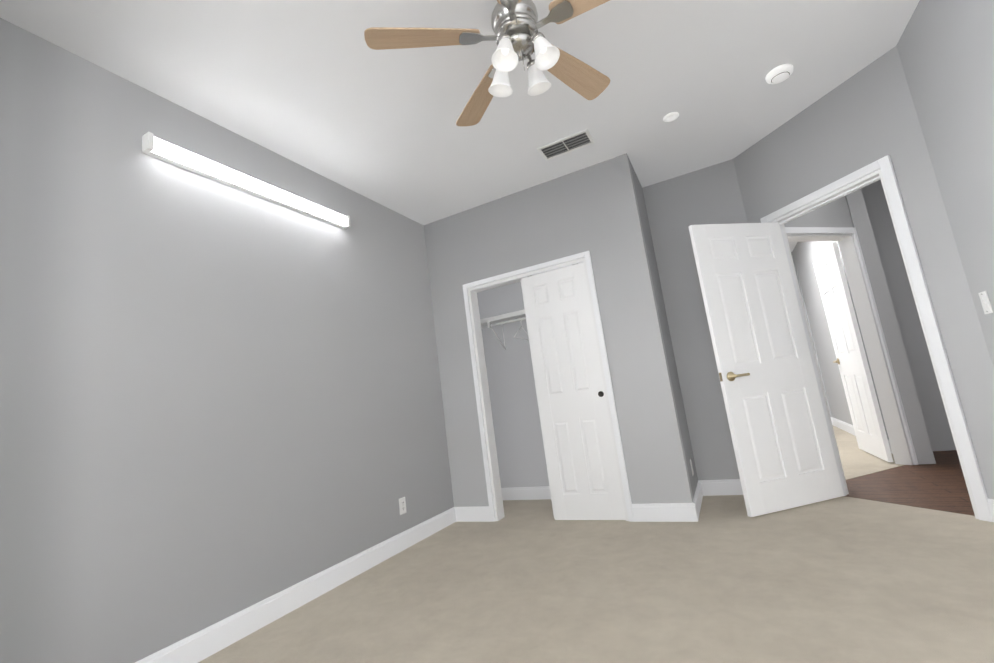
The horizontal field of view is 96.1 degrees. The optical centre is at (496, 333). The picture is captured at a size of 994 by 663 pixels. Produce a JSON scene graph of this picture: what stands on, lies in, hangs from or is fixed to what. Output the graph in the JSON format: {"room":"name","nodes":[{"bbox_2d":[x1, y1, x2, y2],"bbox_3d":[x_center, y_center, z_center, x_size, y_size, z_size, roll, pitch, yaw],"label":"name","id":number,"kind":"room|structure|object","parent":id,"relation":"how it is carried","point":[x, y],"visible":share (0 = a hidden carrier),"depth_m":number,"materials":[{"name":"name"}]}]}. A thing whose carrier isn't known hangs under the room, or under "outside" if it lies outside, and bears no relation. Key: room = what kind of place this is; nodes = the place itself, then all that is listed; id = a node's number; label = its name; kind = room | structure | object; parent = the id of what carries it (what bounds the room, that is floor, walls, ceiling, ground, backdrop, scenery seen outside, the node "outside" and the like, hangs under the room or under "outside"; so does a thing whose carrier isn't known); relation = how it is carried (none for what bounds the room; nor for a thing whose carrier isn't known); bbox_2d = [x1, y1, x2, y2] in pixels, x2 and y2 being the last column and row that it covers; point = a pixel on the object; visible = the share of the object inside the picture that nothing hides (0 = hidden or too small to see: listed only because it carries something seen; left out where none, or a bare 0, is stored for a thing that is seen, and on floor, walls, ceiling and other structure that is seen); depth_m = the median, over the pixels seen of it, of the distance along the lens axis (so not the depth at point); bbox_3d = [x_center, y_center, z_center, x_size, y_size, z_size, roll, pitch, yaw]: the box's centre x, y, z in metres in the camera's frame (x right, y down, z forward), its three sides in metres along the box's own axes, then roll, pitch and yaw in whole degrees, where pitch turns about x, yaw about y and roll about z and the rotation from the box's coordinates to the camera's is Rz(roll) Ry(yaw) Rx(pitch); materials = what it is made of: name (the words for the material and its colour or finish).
{"room":"empty bedroom","nodes":[
{"label":"empty bedroom","id":0,"kind":"room"},
{"bbox_2d":[0,18,453,662],"bbox_3d":[-1.551,0.138,2.265,0.120,2.740,5.925,-12,-10,26],"label":"wall","id":1,"kind":"structure","parent":0,"point":[218,400],"depth_m":2.14,"materials":[{"name":"grey paint"}]},
{"bbox_2d":[142,132,349,228],"bbox_3d":[-1.416,-0.879,2.755,0.063,0.091,1.308,-12,-10,26],"label":"light","id":2,"kind":"object","parent":1,"relation":"attached to","point":[157,148],"visible":1,"depth_m":2.56,"materials":[{"name":"white plastic"}]},
{"bbox_2d":[135,507,454,662],"bbox_3d":[-1.490,1.379,1.710,0.016,0.120,4.957,-12,-10,26],"label":"baseboard","id":3,"kind":"structure","parent":1,"relation":"attached to","point":[200,645],"depth_m":2.40,"materials":[{"name":"white paint"}]},
{"bbox_2d":[399,497,406,514],"bbox_3d":[-0.705,1.290,3.344,0.008,0.116,0.072,-12,-10,26],"label":"outlet","id":4,"kind":"object","parent":1,"relation":"attached to","point":[402,504],"visible":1,"depth_m":3.34,"materials":[{"name":"white plastic"}]},
{"bbox_2d":[0,0,919,251],"bbox_3d":[1.346,-1.524,3.306,4.928,0.100,10.140,-12,-10,26],"label":"ceiling","id":5,"kind":"structure","parent":0,"point":[321,87],"depth_m":2.51,"materials":[{"name":"white paint"}]},
{"bbox_2d":[364,0,609,125],"bbox_3d":[0.119,-1.310,1.913,1.203,0.437,1.242,-12,-10,26],"label":"ceiling fan","id":6,"kind":"object","parent":5,"relation":"hanging from","point":[516,26],"visible":1,"depth_m":1.89,"materials":[{"name":"brown wood"}]},
{"bbox_2d":[537,129,594,160],"bbox_3d":[0.501,-1.367,3.254,0.380,0.008,0.200,-12,-10,26],"label":"ceiling vent","id":7,"kind":"object","parent":5,"relation":"in","point":[568,144],"visible":1,"depth_m":3.25,"materials":[{"name":"white plastic"}]},
{"bbox_2d":[663,112,678,121],"bbox_3d":[1.197,-1.485,3.071,0.102,0.011,0.102,-12,-10,26],"label":"recessed light","id":8,"kind":"object","parent":5,"relation":"in","point":[670,117],"visible":1,"depth_m":3.06,"materials":[{"name":"white plastic"}]},
{"bbox_2d":[766,64,792,83],"bbox_3d":[1.744,-1.592,2.756,0.148,0.038,0.148,-12,-10,26],"label":"smoke detector","id":9,"kind":"object","parent":5,"relation":"attached to","point":[780,73],"visible":1,"depth_m":2.73,"materials":[{"name":"white plastic"}]},
{"bbox_2d":[477,281,548,487],"bbox_3d":[0.464,0.164,4.091,1.831,2.740,0.608,-12,-10,26],"label":"wall","id":10,"kind":"structure","parent":0,"point":[521,458],"depth_m":4.55,"materials":[{"name":"grey paint"}]},
{"bbox_2d":[480,309,528,349],"bbox_3d":[0.452,-0.102,4.178,1.833,0.309,0.503,-12,-10,26],"label":"closet shelf","id":11,"kind":"object","parent":10,"relation":"attached to","point":[488,322],"visible":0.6,"depth_m":4.36,"materials":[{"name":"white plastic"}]},
{"bbox_2d":[501,486,550,499],"bbox_3d":[0.766,1.471,4.152,1.831,0.120,0.016,-12,-10,26],"label":"baseboard","id":12,"kind":"structure","parent":10,"relation":"attached to","point":[538,492],"depth_m":4.38,"materials":[{"name":"white paint"}]},
{"bbox_2d":[424,153,692,518],"bbox_3d":[0.351,0.124,3.743,1.951,2.740,0.120,-12,-10,26],"label":"wall","id":13,"kind":"structure","parent":0,"point":[594,210],"depth_m":3.58,"materials":[{"name":"grey paint"}]},
{"bbox_2d":[455,506,490,521],"bbox_3d":[-0.201,1.545,3.819,0.330,0.120,0.016,-12,-10,26],"label":"baseboard","id":14,"kind":"structure","parent":13,"relation":"attached to","point":[475,513],"depth_m":3.81,"materials":[{"name":"white paint"}]},
{"bbox_2d":[520,280,554,518],"bbox_3d":[0.577,0.453,3.601,0.552,1.983,0.032,-12,-10,26],"label":"closet door","id":15,"kind":"structure","parent":13,"relation":"in","point":[537,400],"depth_m":3.69,"materials":[{"name":"white paint"}]},
{"bbox_2d":[462,251,633,521],"bbox_3d":[0.369,0.464,3.692,1.182,2.054,0.142,-12,-10,26],"label":"trim","id":16,"kind":"structure","parent":13,"relation":"attached to","point":[487,434],"depth_m":3.79,"materials":[{"name":"white paint"}]},
{"bbox_2d":[521,262,625,519],"bbox_3d":[0.580,0.445,3.552,0.552,1.983,0.038,-12,-10,26],"label":"closet door","id":17,"kind":"structure","parent":13,"relation":"in","point":[581,458],"depth_m":3.53,"materials":[{"name":"white paint"}]},
{"bbox_2d":[632,499,698,521],"bbox_3d":[1.166,1.261,3.144,0.408,0.120,0.016,-12,-10,26],"label":"baseboard","id":18,"kind":"structure","parent":13,"relation":"attached to","point":[654,512],"depth_m":3.13,"materials":[{"name":"white paint"}]},
{"bbox_2d":[198,495,993,662],"bbox_3d":[0.270,1.188,1.235,3.841,0.100,5.925,-12,-10,26],"label":"floor carpet","id":19,"kind":"object","parent":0,"point":[728,579],"visible":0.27,"depth_m":2.09,"materials":[{"name":"beige carpet"}]},
{"bbox_2d":[630,162,697,497],"bbox_3d":[1.323,-0.015,3.667,0.120,2.740,0.608,-12,-10,26],"label":"wall","id":20,"kind":"structure","parent":0,"point":[686,440],"depth_m":3.62,"materials":[{"name":"grey paint"}]},
{"bbox_2d":[693,480,706,514],"bbox_3d":[1.509,1.249,3.354,0.016,0.120,0.699,-12,-10,26],"label":"baseboard","id":21,"kind":"structure","parent":20,"relation":"attached to","point":[699,493],"depth_m":3.42,"materials":[{"name":"white paint"}]},
{"bbox_2d":[642,159,746,479],"bbox_3d":[1.036,0.109,4.213,2.754,2.740,0.120,-12,-10,26],"label":"wall","id":22,"kind":"structure","parent":0,"point":[677,207],"depth_m":3.84,"materials":[{"name":"grey paint"}]},
{"bbox_2d":[791,252,831,416],"bbox_3d":[3.330,0.371,7.765,3.848,2.740,0.120,-12,-10,26],"label":"wall","id":23,"kind":"structure","parent":0,"point":[811,335],"depth_m":6.93,"materials":[{"name":"grey paint"}]},
{"bbox_2d":[784,196,853,226],"bbox_3d":[2.794,-0.173,3.875,1.400,2.740,0.120,-4,-9,-19],"label":"wall","id":24,"kind":"structure","parent":0,"point":[835,213],"depth_m":4.06,"materials":[{"name":"grey paint"}]},
{"bbox_2d":[785,227,917,464],"bbox_3d":[2.951,0.117,3.868,1.030,2.130,0.160,-4,-9,-19],"label":"door frame","id":25,"kind":"structure","parent":24,"relation":"attached to","point":[891,405],"depth_m":3.98,"materials":[{"name":"white paint"}]},
{"bbox_2d":[813,242,892,461],"bbox_3d":[3.522,0.171,4.480,0.141,2.045,0.860,-11,-10,24],"label":"door","id":26,"kind":"structure","parent":24,"relation":"in","point":[863,406],"depth_m":4.37,"materials":[{"name":"white paint"}]},
{"bbox_2d":[733,46,993,498],"bbox_3d":[2.408,-0.251,3.064,0.120,2.740,1.390,-4,-9,-19],"label":"wall","id":27,"kind":"structure","parent":0,"point":[865,116],"depth_m":2.69,"materials":[{"name":"grey paint"}]},
{"bbox_2d":[689,222,843,516],"bbox_3d":[1.930,0.178,3.217,0.808,2.045,0.141,-5,-9,-15],"label":"entry door","id":28,"kind":"structure","parent":27,"relation":"in","point":[782,446],"depth_m":3.19,"materials":[{"name":"white paint"}]},
{"bbox_2d":[760,155,992,521],"bbox_3d":[2.451,0.041,3.005,0.160,2.140,0.913,-4,-9,-19],"label":"door frame","id":29,"kind":"structure","parent":27,"relation":"attached to","point":[882,169],"depth_m":2.66,"materials":[{"name":"white paint"}]},
{"bbox_2d":[792,189,935,463],"bbox_3d":[4.195,-0.108,5.436,0.120,2.740,3.302,-12,-10,26],"label":"wall","id":30,"kind":"structure","parent":0,"point":[806,255],"depth_m":4.10,"materials":[{"name":"grey paint"}]},
{"bbox_2d":[831,417,892,453],"bbox_3d":[4.327,1.192,5.312,0.016,0.120,3.101,-12,-10,26],"label":"baseboard","id":31,"kind":"structure","parent":30,"relation":"attached to","point":[845,426],"depth_m":5.94,"materials":[{"name":"white paint"}]},
{"bbox_2d":[832,425,903,479],"bbox_3d":[2.516,1.608,5.746,3.719,0.100,4.243,-12,-10,26],"label":"floor","id":32,"kind":"structure","parent":0,"point":[856,461],"depth_m":4.22,"materials":[{"name":"beige carpet"}]},
{"bbox_2d":[861,180,955,450],"bbox_3d":[4.215,-0.286,4.326,0.948,2.740,0.120,-12,-10,26],"label":"wall","id":33,"kind":"structure","parent":0,"point":[919,358],"depth_m":4.34,"materials":[{"name":"grey paint"}]},
{"bbox_2d":[846,450,974,515],"bbox_3d":[2.970,1.132,3.090,2.850,0.097,3.377,-12,-10,26],"label":"floor","id":34,"kind":"structure","parent":0,"point":[940,485],"depth_m":3.23,"materials":[{"name":"brown wood"}]},
{"bbox_2d":[896,0,993,368],"bbox_3d":[1.474,-0.577,0.224,0.120,2.740,4.943,-12,-10,26],"label":"wall","id":35,"kind":"structure","parent":0,"point":[945,48],"depth_m":2.24,"materials":[{"name":"grey paint"}]},
{"bbox_2d":[978,291,992,313],"bbox_3d":[2.512,-0.158,2.302,0.012,0.116,0.072,-12,-10,26],"label":"light switch","id":36,"kind":"object","parent":35,"relation":"attached to","point":[985,302],"visible":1,"depth_m":2.29,"materials":[{"name":"white plastic"}]}
]}

